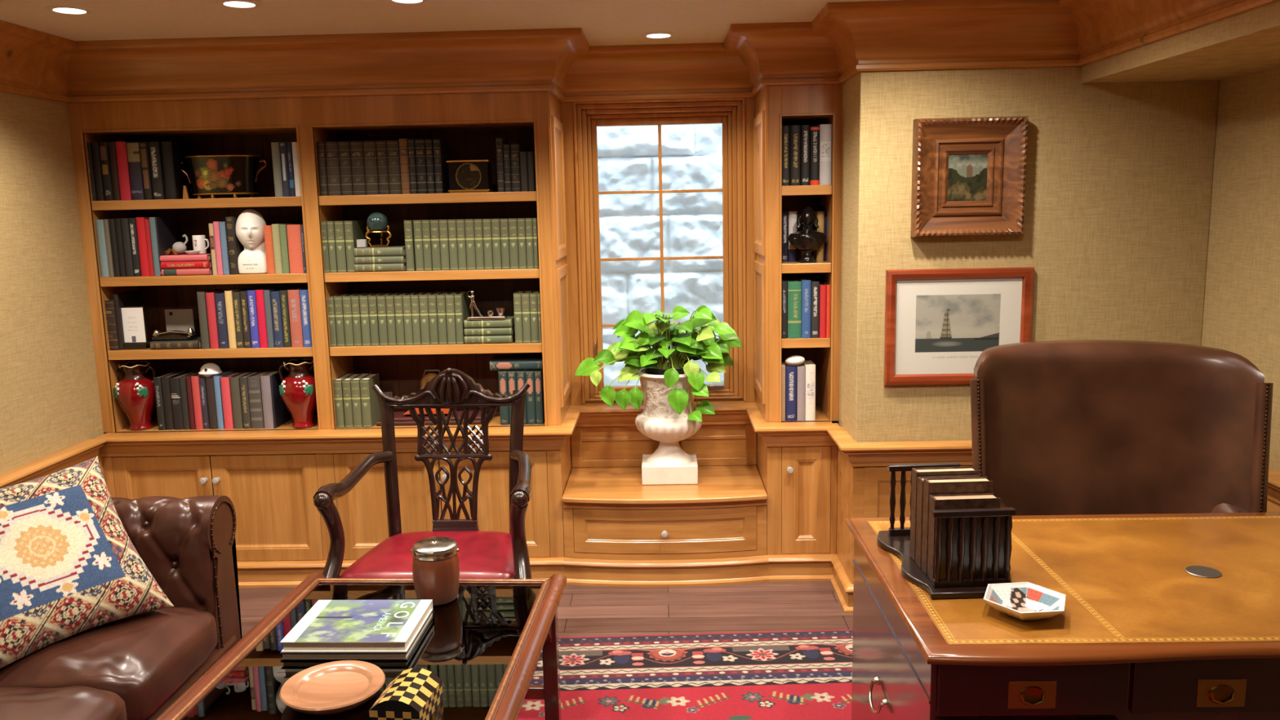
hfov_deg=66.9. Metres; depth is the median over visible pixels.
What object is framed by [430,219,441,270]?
book
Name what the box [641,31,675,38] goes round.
recessed light
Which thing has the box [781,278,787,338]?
book
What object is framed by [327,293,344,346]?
book
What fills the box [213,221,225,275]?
book
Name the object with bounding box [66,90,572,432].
bookcase
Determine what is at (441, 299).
book
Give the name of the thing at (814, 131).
book
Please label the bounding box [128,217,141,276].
book
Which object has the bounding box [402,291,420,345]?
book
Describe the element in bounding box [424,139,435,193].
book
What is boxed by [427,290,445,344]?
book
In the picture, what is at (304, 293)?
book
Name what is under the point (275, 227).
book
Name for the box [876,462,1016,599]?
rack
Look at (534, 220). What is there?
book
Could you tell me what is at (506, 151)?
book
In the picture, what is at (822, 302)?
book
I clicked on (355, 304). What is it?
book
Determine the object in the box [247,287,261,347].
book
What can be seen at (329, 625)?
book
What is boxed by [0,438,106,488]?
trim
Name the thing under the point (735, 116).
window
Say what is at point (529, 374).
book
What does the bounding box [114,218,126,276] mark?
book
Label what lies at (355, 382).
book
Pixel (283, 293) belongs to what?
book
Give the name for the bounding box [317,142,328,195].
book
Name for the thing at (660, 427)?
bowl
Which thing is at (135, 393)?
vase
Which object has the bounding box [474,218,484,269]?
book
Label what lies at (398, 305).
book
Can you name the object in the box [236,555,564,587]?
baseboard
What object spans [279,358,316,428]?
vase
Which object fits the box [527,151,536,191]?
book
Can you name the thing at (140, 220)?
book
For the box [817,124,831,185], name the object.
book
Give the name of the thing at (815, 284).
book
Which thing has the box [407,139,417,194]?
book
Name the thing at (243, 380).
book
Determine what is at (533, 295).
book
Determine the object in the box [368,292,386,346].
book
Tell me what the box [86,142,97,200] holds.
book
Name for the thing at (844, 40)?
trim
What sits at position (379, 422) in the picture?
book
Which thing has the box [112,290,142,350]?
book
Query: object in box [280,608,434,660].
book
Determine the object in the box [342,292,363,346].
book
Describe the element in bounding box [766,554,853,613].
baseboard
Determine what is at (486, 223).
book
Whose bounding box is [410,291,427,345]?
book
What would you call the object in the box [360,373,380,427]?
book
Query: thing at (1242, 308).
wall
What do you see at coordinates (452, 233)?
book
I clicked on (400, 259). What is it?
book
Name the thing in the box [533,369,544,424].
book
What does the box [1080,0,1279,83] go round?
ceiling beam
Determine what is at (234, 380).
book
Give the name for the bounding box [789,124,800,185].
book
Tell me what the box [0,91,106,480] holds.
wall
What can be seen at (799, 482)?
base cabinet
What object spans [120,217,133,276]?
book
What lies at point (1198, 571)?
coaster
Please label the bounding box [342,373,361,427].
book
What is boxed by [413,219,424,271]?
book
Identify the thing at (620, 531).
window seat
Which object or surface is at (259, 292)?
book
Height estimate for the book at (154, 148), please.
0.251 m
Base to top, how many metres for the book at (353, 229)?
0.228 m
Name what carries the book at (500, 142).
on the bookcase at (470, 123)
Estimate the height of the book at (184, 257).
0.027 m
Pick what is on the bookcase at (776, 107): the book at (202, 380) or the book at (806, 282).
the book at (806, 282)
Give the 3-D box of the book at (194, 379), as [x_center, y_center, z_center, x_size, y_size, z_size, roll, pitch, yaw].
[-2.044,0.184,4.564,0.033,0.248,0.206,-1,9,1]
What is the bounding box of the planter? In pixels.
[180,155,266,199]
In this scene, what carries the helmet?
on the book at (209, 381)
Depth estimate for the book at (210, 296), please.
4.40 m
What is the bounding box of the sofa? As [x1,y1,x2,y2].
[0,495,242,719]
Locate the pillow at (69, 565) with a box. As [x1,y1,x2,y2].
[0,456,173,668]
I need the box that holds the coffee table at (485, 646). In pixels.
[155,572,567,719]
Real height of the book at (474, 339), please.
0.034 m
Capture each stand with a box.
[120,306,150,349]
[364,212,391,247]
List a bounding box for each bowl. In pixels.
[635,412,702,442]
[983,582,1066,620]
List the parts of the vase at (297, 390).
handle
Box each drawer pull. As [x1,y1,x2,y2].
[1018,685,1045,705]
[1208,684,1235,703]
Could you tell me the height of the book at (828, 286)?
0.237 m
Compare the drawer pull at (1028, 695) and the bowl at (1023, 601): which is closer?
the drawer pull at (1028, 695)
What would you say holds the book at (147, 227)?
on the bookcase at (470, 123)
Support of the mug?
on the book at (184, 257)
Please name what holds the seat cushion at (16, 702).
on the sofa
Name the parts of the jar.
lid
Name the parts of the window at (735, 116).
sash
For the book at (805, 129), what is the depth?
4.22 m
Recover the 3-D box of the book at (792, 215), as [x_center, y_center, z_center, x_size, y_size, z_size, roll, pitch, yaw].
[0.695,-0.567,4.439,0.037,0.227,0.101,-1,9,1]
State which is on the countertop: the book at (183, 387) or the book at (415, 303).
the book at (183, 387)
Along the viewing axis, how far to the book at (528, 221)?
4.30 m
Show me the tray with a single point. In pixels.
(156, 336)
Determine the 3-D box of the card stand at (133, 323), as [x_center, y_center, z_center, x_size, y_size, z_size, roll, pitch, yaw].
[-2.329,-0.149,4.451,0.124,0.196,0.042,-1,9,1]
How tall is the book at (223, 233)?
0.236 m
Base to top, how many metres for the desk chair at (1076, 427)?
1.214 m
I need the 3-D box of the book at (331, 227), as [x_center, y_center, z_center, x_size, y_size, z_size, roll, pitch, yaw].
[-1.377,-0.520,4.421,0.030,0.228,0.195,-1,9,1]
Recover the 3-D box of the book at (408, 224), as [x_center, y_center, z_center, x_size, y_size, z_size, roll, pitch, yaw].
[-1.030,-0.525,4.414,0.034,0.225,0.195,-1,9,1]
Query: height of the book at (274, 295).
0.255 m
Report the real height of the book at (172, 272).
0.028 m
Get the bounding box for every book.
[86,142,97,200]
[90,142,104,200]
[95,219,109,277]
[98,142,114,200]
[102,219,114,276]
[104,300,119,350]
[107,142,120,200]
[108,218,119,276]
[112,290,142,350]
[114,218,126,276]
[115,142,132,199]
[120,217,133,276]
[126,142,144,199]
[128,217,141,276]
[135,217,149,276]
[138,142,154,199]
[143,219,154,275]
[147,142,165,199]
[148,216,176,275]
[150,337,201,349]
[153,370,179,430]
[155,217,178,275]
[160,142,195,199]
[160,253,211,262]
[160,260,212,269]
[160,267,213,275]
[160,369,190,429]
[168,370,195,429]
[178,370,199,429]
[186,373,198,429]
[191,373,203,429]
[196,288,219,348]
[199,370,225,428]
[205,288,229,348]
[205,371,224,429]
[208,223,217,275]
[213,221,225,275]
[213,291,229,348]
[213,368,238,429]
[218,222,230,274]
[220,371,244,429]
[224,288,245,348]
[225,216,244,274]
[229,371,253,428]
[232,288,246,347]
[239,370,262,428]
[240,288,255,347]
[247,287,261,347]
[247,369,276,428]
[255,286,277,347]
[260,369,283,428]
[263,225,275,273]
[263,286,284,347]
[270,288,284,346]
[270,368,291,428]
[271,142,283,196]
[271,222,293,273]
[279,142,290,196]
[279,223,300,273]
[279,287,293,346]
[280,599,432,652]
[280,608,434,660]
[286,142,295,196]
[286,223,303,273]
[287,286,307,346]
[291,142,301,196]
[299,288,312,346]
[300,225,306,273]
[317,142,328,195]
[320,220,336,272]
[324,142,342,195]
[326,220,341,272]
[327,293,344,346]
[333,220,347,272]
[333,293,352,346]
[333,373,353,427]
[337,141,353,195]
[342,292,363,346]
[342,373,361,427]
[343,220,364,272]
[350,141,366,195]
[350,372,371,427]
[351,292,370,346]
[354,245,405,257]
[354,255,406,264]
[354,262,406,271]
[359,292,378,346]
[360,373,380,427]
[363,141,379,195]
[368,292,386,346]
[376,140,389,194]
[376,292,395,345]
[376,411,495,426]
[385,292,402,345]
[386,140,401,194]
[393,292,410,345]
[393,408,488,421]
[398,138,410,194]
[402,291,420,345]
[404,219,417,271]
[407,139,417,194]
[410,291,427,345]
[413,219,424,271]
[414,139,427,193]
[418,291,435,345]
[421,219,432,271]
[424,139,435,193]
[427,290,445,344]
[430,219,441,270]
[432,139,450,193]
[435,291,452,344]
[438,218,454,270]
[444,291,460,344]
[447,218,460,270]
[453,290,470,344]
[456,218,466,270]
[463,315,514,328]
[464,218,475,270]
[464,325,515,336]
[464,333,515,343]
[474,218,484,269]
[482,218,493,269]
[489,354,542,370]
[490,217,504,269]
[495,137,508,191]
[497,370,509,425]
[499,217,511,269]
[502,144,511,191]
[506,370,516,424]
[507,217,519,269]
[509,144,524,191]
[513,289,526,342]
[515,370,527,424]
[516,217,527,268]
[520,151,528,191]
[520,289,533,342]
[524,217,534,268]
[524,369,536,424]
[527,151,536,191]
[528,289,539,342]
[532,217,538,268]
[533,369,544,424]
[537,292,542,342]
[781,211,787,262]
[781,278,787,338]
[781,360,785,421]
[782,125,789,186]
[782,362,796,421]
[784,279,801,337]
[787,211,796,262]
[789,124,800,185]
[795,363,804,421]
[796,277,810,337]
[800,124,809,185]
[802,359,815,420]
[809,126,819,185]
[810,279,819,337]
[812,211,824,261]
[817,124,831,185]
[818,282,826,337]
[820,206,826,261]
[821,281,830,337]
[910,466,978,561]
[915,475,979,568]
[921,476,993,575]
[927,493,1000,582]
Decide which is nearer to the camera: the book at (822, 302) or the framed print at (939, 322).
the framed print at (939, 322)
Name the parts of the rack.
foot rail, rail, foot rail, rail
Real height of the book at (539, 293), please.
0.224 m
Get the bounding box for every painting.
[895,278,1022,374]
[910,115,1028,237]
[947,154,987,201]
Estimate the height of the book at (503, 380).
0.251 m
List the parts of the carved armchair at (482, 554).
arm, post, seat, crest rail, post, arm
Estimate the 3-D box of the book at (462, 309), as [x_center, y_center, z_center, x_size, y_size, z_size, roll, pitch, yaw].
[-0.816,-0.197,4.458,0.032,0.225,0.189,-1,9,1]
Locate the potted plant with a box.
[574,305,742,422]
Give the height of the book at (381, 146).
0.232 m
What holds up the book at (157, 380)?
on the countertop
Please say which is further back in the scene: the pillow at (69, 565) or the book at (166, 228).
the book at (166, 228)
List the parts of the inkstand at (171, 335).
knob, knob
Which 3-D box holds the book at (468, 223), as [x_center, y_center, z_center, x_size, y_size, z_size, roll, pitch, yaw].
[-0.755,-0.528,4.402,0.040,0.224,0.189,-1,9,1]
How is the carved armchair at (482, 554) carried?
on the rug
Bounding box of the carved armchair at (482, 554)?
[313,367,531,578]
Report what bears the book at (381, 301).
on the bookcase at (470, 123)
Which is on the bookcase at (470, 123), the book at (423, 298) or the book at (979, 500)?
the book at (423, 298)
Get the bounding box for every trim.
[0,0,1279,102]
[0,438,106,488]
[826,426,1279,503]
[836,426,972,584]
[1266,497,1279,512]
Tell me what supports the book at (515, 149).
on the bookcase at (470, 123)
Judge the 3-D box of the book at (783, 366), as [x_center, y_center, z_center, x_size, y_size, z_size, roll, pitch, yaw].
[0.650,0.139,4.463,0.020,0.254,0.170,-1,9,1]
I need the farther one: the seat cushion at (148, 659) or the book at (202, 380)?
the book at (202, 380)
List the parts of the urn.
stem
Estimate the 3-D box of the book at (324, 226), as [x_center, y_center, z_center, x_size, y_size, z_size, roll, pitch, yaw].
[-1.408,-0.518,4.412,0.029,0.228,0.174,-1,9,1]
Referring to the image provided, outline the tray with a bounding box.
[151,333,197,340]
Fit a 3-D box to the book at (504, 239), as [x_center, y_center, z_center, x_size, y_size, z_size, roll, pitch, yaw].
[-0.600,-0.531,4.403,0.034,0.223,0.200,-1,9,1]
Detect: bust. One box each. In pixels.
[235,208,266,273]
[787,206,826,262]
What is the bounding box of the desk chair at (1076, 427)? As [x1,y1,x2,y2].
[969,339,1273,515]
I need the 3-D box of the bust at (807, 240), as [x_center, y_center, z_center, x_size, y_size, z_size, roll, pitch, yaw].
[0.750,-0.561,4.337,0.173,0.244,0.107,-1,9,1]
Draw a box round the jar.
[410,536,459,605]
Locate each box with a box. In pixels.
[368,667,442,719]
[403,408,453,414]
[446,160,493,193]
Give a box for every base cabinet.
[102,435,572,561]
[756,433,837,555]
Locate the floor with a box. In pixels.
[238,581,853,637]
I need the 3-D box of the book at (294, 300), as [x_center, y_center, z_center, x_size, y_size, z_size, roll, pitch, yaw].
[-1.560,-0.201,4.468,0.052,0.261,0.178,-1,9,1]
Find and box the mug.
[191,235,209,253]
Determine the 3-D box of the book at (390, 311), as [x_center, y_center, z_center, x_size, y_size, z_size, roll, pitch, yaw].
[-1.125,-0.193,4.468,0.035,0.226,0.194,-1,9,1]
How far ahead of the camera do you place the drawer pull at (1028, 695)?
2.04 m
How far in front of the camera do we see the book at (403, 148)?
4.26 m
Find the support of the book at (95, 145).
on the bookcase at (470, 123)
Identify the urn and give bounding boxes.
[635,368,702,484]
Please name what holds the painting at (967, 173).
attached to the framed painting at (969, 174)
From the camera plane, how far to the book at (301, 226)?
4.33 m
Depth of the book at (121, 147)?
4.29 m
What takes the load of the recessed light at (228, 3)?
in the ceiling
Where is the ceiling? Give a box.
[0,0,909,45]
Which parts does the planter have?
handle, handle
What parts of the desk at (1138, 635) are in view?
handle, drawer, handle plate, ring pull, drawer, drawer, handle plate, ring pull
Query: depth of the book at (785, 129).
4.22 m
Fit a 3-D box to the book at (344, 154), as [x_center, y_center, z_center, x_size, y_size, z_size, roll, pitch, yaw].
[-1.298,-0.860,4.369,0.050,0.232,0.205,-1,9,1]
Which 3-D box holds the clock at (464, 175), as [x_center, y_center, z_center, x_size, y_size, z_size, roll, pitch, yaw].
[-0.756,-0.818,4.323,0.188,0.140,0.116,-1,9,1]
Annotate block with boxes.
[355,239,367,247]
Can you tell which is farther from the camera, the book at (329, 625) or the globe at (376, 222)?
the globe at (376, 222)
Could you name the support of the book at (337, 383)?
on the countertop
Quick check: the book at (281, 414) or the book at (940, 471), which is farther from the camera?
the book at (281, 414)
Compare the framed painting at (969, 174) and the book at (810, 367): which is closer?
the framed painting at (969, 174)
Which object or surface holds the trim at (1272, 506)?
attached to the wall at (1242, 308)
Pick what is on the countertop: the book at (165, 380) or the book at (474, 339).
the book at (165, 380)
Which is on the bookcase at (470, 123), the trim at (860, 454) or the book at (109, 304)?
the book at (109, 304)
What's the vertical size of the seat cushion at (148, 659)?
0.219 m
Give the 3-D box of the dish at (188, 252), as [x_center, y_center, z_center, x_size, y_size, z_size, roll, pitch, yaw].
[-2.025,-0.486,4.381,0.075,0.016,0.051,-1,9,1]
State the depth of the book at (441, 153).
4.28 m
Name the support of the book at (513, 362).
on the book at (539, 382)
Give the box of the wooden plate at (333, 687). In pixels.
[279,660,385,715]
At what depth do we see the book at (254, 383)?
4.46 m
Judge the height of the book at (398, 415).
0.014 m
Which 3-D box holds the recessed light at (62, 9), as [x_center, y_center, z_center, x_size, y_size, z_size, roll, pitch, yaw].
[-2.017,-1.236,3.423,0.150,0.007,0.150,-1,9,1]
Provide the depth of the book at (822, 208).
4.38 m
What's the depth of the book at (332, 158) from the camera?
4.28 m
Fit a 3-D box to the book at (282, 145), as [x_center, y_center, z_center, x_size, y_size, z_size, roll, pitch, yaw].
[-1.571,-0.856,4.363,0.031,0.238,0.175,-1,9,1]
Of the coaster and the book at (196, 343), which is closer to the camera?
the coaster
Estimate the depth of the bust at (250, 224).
4.35 m
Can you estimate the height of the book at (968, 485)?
0.236 m
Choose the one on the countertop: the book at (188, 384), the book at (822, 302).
the book at (188, 384)
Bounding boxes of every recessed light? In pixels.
[44,4,93,14]
[216,0,262,8]
[386,0,428,4]
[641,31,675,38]
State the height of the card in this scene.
0.128 m
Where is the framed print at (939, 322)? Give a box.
[883,266,1034,385]
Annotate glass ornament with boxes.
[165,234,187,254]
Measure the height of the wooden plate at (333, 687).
0.034 m
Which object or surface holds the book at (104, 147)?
on the bookcase at (470, 123)
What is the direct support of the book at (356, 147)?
on the bookcase at (470, 123)
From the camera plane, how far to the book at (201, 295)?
4.39 m
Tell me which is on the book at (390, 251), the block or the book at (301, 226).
the block
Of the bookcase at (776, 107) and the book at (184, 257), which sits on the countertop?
the bookcase at (776, 107)
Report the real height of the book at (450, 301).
0.226 m
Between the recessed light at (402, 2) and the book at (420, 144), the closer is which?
the recessed light at (402, 2)
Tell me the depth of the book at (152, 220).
4.34 m
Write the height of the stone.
0.046 m
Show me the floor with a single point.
(583, 611)
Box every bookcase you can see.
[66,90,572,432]
[752,84,842,422]
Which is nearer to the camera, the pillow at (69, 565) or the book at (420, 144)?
the pillow at (69, 565)
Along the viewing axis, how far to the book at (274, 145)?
4.28 m
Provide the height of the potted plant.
0.523 m
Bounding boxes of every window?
[560,97,755,404]
[596,124,724,386]
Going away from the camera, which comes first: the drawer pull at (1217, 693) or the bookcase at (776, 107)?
the drawer pull at (1217, 693)
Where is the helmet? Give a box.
[198,362,222,377]
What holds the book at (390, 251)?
on the book at (400, 259)
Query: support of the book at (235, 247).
on the bookcase at (470, 123)
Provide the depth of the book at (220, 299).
4.40 m
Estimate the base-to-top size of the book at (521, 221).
0.223 m
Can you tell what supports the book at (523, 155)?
on the bookcase at (470, 123)
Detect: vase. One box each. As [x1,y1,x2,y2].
[113,360,155,431]
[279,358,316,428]
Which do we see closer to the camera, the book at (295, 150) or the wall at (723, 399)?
the book at (295, 150)
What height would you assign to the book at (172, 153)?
0.251 m
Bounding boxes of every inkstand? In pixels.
[151,328,197,340]
[466,290,507,319]
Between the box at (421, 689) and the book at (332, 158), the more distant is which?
the book at (332, 158)
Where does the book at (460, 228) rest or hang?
on the bookcase at (470, 123)
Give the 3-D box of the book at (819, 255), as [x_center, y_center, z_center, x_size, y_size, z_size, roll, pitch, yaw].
[0.821,-0.570,4.453,0.034,0.224,0.129,-1,9,1]
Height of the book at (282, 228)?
0.217 m
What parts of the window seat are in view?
panel, knob, frame, drawer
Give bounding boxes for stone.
[785,355,804,365]
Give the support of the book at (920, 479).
in the rack
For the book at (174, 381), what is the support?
on the countertop
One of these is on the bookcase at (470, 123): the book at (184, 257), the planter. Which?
the planter
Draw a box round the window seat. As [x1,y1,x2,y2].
[561,424,768,586]
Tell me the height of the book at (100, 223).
0.256 m
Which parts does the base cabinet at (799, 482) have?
knob, door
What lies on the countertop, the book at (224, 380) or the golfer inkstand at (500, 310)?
the book at (224, 380)
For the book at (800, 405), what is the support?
on the countertop
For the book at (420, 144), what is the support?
on the bookcase at (470, 123)
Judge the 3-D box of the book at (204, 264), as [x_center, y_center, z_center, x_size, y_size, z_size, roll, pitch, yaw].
[-2.048,-0.440,4.437,0.222,0.032,0.170,-1,9,1]
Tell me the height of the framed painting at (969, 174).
0.456 m
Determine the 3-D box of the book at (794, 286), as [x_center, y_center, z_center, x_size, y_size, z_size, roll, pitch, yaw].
[0.693,-0.235,4.397,0.060,0.255,0.148,-1,9,1]
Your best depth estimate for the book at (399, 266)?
4.34 m
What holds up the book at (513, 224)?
on the bookcase at (470, 123)
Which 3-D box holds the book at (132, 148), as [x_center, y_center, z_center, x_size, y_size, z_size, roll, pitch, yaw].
[-2.242,-0.853,4.388,0.055,0.252,0.187,-1,9,1]
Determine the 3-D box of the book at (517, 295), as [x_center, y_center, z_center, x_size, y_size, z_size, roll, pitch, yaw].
[-0.548,-0.202,4.453,0.034,0.224,0.189,-1,9,1]
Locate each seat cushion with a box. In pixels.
[0,606,217,719]
[0,685,127,719]
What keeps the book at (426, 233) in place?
on the bookcase at (470, 123)
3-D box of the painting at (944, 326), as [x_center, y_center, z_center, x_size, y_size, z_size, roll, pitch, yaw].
[1.285,-0.134,3.909,0.498,0.382,0.001,-1,9,1]
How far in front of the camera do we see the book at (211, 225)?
4.34 m
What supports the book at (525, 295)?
on the bookcase at (470, 123)
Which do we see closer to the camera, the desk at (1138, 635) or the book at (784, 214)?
the desk at (1138, 635)
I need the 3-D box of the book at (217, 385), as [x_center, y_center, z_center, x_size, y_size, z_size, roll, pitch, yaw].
[-1.943,0.182,4.566,0.027,0.247,0.207,-1,9,1]
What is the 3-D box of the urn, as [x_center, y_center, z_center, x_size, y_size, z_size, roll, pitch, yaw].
[0.137,0.305,4.603,0.320,0.526,0.320,0,9,9]
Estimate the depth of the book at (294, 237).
4.33 m
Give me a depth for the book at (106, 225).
4.35 m
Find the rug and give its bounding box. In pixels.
[516,629,853,719]
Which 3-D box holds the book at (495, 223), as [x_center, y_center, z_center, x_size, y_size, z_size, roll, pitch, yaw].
[-0.638,-0.531,4.408,0.038,0.223,0.200,-1,9,1]
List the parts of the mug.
handle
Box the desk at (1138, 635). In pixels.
[844,511,1279,719]
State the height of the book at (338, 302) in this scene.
0.227 m
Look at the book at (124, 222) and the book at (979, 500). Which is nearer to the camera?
the book at (979, 500)
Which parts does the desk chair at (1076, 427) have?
nail trim, arm, arm, nail trim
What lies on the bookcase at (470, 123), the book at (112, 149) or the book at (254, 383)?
the book at (112, 149)
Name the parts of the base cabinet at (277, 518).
door, knob, knob, door, door, knob, door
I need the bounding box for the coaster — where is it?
[1185,565,1222,577]
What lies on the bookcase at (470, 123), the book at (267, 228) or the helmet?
the book at (267, 228)
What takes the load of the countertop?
on the base cabinet at (277, 518)
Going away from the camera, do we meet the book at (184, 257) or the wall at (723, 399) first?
the book at (184, 257)
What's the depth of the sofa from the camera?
2.92 m
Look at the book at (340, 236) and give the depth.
4.33 m
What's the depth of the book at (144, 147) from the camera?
4.30 m
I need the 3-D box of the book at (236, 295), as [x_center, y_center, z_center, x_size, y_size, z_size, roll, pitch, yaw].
[-1.826,-0.194,4.473,0.034,0.256,0.155,-1,9,1]
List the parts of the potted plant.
pot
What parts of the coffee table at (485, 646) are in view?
rail, rail, rail, leg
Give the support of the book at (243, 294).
on the bookcase at (470, 123)
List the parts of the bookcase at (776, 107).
panel, shelf, shelf, shelf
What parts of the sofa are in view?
arm, nail trim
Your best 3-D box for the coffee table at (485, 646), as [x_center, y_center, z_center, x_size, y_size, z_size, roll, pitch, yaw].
[-0.716,1.060,2.636,0.884,0.510,1.284,-1,9,4]
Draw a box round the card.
[164,308,195,332]
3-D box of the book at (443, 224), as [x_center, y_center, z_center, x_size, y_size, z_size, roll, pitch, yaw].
[-0.872,-0.526,4.402,0.038,0.224,0.175,-1,9,1]
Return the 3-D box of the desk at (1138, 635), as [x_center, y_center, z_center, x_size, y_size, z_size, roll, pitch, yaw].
[1.334,0.908,2.484,1.459,0.771,0.922,-1,9,1]
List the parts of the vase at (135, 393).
handle, handle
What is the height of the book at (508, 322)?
0.037 m
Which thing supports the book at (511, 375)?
on the countertop
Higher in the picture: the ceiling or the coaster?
the ceiling
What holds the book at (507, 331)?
on the book at (474, 339)
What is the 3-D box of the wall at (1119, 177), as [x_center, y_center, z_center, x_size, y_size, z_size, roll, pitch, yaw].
[1.583,-0.232,4.344,1.385,2.430,0.880,-1,9,1]
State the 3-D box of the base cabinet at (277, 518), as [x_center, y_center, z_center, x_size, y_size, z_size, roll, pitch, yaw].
[-1.394,0.662,4.691,2.095,0.682,0.587,-1,9,1]
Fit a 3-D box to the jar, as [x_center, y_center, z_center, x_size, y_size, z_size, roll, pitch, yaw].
[-0.636,0.646,3.016,0.144,0.204,0.144,3,10,25]
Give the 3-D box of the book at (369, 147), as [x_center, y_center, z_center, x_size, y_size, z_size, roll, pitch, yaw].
[-1.187,-0.861,4.360,0.055,0.232,0.187,-1,9,1]
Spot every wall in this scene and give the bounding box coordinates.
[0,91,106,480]
[141,104,742,403]
[831,66,1219,554]
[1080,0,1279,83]
[1200,66,1279,472]
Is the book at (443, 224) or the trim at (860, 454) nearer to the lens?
the trim at (860, 454)
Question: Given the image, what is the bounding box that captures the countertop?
[93,400,839,457]
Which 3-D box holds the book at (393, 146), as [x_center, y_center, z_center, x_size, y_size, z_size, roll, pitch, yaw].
[-1.084,-0.864,4.367,0.052,0.232,0.205,-1,9,1]
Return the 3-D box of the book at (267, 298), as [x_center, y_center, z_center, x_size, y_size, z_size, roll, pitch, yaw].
[-1.681,-0.199,4.469,0.026,0.262,0.177,-1,9,1]
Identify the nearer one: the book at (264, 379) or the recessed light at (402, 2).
the recessed light at (402, 2)
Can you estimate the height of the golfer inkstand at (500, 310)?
0.130 m
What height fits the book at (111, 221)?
0.259 m
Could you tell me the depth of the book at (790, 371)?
4.38 m
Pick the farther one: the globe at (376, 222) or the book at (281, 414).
the book at (281, 414)
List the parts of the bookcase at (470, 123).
shelf, shelf, shelf, shelf, shelf, shelf, panel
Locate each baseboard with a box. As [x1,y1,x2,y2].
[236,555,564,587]
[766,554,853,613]
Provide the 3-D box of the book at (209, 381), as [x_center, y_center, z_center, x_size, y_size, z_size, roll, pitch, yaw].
[-1.977,0.187,4.562,0.037,0.240,0.195,-1,9,1]
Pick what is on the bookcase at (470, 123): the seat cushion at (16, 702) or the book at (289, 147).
the book at (289, 147)
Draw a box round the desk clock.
[420,368,439,387]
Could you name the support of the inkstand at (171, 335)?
on the book at (196, 343)
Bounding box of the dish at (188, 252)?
[183,250,200,254]

